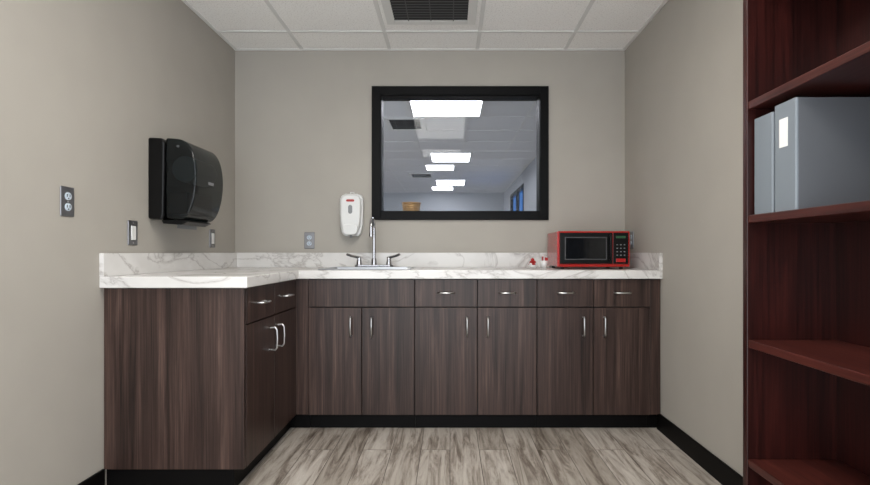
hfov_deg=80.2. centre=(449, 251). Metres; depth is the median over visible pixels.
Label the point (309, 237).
electrical outlet
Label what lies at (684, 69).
wall
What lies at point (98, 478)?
baseboard
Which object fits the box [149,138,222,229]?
paper towel dispenser
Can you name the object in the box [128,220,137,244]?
light switch
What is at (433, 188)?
diffuser
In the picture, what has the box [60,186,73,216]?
electrical outlet
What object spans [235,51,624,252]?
wall
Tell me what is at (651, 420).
cabinet filler
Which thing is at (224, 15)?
ceiling
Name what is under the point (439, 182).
diffuser
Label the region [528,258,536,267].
dish
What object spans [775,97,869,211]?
ring binder
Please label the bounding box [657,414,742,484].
baseboard
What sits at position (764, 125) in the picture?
ring binder
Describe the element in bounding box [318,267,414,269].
sink
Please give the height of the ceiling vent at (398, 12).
0.014 m
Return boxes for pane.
[513,190,522,210]
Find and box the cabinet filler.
[646,279,659,427]
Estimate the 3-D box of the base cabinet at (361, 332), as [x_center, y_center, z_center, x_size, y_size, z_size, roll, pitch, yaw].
[-0.512,0.596,3.269,0.616,0.879,0.656,0,0,0]
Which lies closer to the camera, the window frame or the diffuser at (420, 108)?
the window frame
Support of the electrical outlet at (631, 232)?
attached to the wall at (684, 69)
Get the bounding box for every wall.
[0,0,234,484]
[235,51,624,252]
[384,193,503,210]
[504,157,535,210]
[625,0,742,476]
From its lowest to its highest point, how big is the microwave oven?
0.233 m
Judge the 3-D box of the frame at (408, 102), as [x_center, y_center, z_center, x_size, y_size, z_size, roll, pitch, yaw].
[-0.035,-1.405,5.040,0.730,0.010,0.640,0,0,0]
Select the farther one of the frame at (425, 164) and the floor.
the frame at (425, 164)
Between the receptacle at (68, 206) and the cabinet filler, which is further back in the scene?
the cabinet filler
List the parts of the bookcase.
shelf, shelf, shelf, shelf, panel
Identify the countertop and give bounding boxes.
[99,253,662,287]
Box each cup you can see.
[540,256,547,267]
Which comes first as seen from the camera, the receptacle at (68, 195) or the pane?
the receptacle at (68, 195)
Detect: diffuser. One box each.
[410,101,481,115]
[426,165,453,169]
[431,153,469,161]
[432,187,452,189]
[436,180,464,184]
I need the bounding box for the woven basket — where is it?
[402,202,420,210]
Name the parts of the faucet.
lever, spout, deck plate, lever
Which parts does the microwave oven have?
casing, window trim, door, door handle, control panel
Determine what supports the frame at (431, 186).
attached to the ceiling at (393, 140)
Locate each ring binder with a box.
[755,112,774,213]
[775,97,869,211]
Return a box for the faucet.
[346,217,399,266]
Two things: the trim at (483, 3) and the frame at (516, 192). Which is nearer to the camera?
the trim at (483, 3)
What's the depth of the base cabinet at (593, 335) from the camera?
2.98 m
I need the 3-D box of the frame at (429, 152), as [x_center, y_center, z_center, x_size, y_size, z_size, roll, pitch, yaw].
[0.010,-1.405,7.675,0.620,0.010,0.750,0,0,0]
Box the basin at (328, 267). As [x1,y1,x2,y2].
[328,267,408,268]
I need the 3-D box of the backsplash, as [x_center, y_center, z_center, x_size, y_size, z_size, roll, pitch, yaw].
[-0.140,0.055,3.590,2.680,0.100,0.020,0,0,0]
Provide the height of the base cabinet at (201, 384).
0.879 m
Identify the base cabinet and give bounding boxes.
[104,279,310,484]
[308,279,414,427]
[415,279,536,427]
[535,279,649,427]
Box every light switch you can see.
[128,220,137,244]
[209,229,214,247]
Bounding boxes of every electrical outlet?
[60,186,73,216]
[304,232,314,248]
[630,231,633,248]
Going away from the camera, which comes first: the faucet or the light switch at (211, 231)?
the light switch at (211, 231)
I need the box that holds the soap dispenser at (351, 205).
[340,192,363,237]
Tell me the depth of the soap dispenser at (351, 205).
3.50 m
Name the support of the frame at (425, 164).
attached to the ceiling at (393, 140)
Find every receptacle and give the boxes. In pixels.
[65,192,71,199]
[65,203,71,210]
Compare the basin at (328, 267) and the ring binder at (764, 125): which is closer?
the ring binder at (764, 125)
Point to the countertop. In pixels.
(116, 270)
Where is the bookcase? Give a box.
[743,0,869,484]
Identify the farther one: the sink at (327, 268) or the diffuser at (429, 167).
the diffuser at (429, 167)
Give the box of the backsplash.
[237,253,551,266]
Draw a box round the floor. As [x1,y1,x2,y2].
[239,428,721,484]
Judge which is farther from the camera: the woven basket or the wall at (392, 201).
the wall at (392, 201)
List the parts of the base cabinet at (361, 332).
door, door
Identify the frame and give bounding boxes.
[372,86,548,219]
[407,101,484,116]
[424,164,455,169]
[429,152,472,161]
[431,186,453,189]
[435,180,465,185]
[510,183,523,210]
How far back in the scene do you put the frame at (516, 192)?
9.80 m
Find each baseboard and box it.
[78,469,104,484]
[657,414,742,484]
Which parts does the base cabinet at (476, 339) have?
drawer, door, drawer, door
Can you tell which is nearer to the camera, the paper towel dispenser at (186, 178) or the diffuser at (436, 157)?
the paper towel dispenser at (186, 178)
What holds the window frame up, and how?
attached to the wall at (303, 119)
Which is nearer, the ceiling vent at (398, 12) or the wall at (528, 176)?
the ceiling vent at (398, 12)
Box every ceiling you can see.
[186,0,663,48]
[384,101,535,191]
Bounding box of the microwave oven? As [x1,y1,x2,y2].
[547,231,629,268]
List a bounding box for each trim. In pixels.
[182,0,667,50]
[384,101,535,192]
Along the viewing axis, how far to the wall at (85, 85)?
2.07 m
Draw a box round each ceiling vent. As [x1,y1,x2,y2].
[381,0,477,24]
[384,117,426,130]
[408,173,433,177]
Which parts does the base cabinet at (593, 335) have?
drawer, door, drawer, door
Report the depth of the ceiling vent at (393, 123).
5.64 m
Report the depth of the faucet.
3.45 m
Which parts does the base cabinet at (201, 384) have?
panel, drawer, door, door, drawer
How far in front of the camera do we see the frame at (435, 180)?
10.87 m
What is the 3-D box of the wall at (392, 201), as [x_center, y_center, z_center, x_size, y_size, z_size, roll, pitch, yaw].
[-1.565,-0.188,12.250,5.870,2.445,0.100,0,0,0]
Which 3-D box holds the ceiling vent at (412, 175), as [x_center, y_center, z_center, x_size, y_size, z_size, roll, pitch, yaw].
[-0.525,-1.403,9.475,0.450,0.014,0.550,0,0,0]

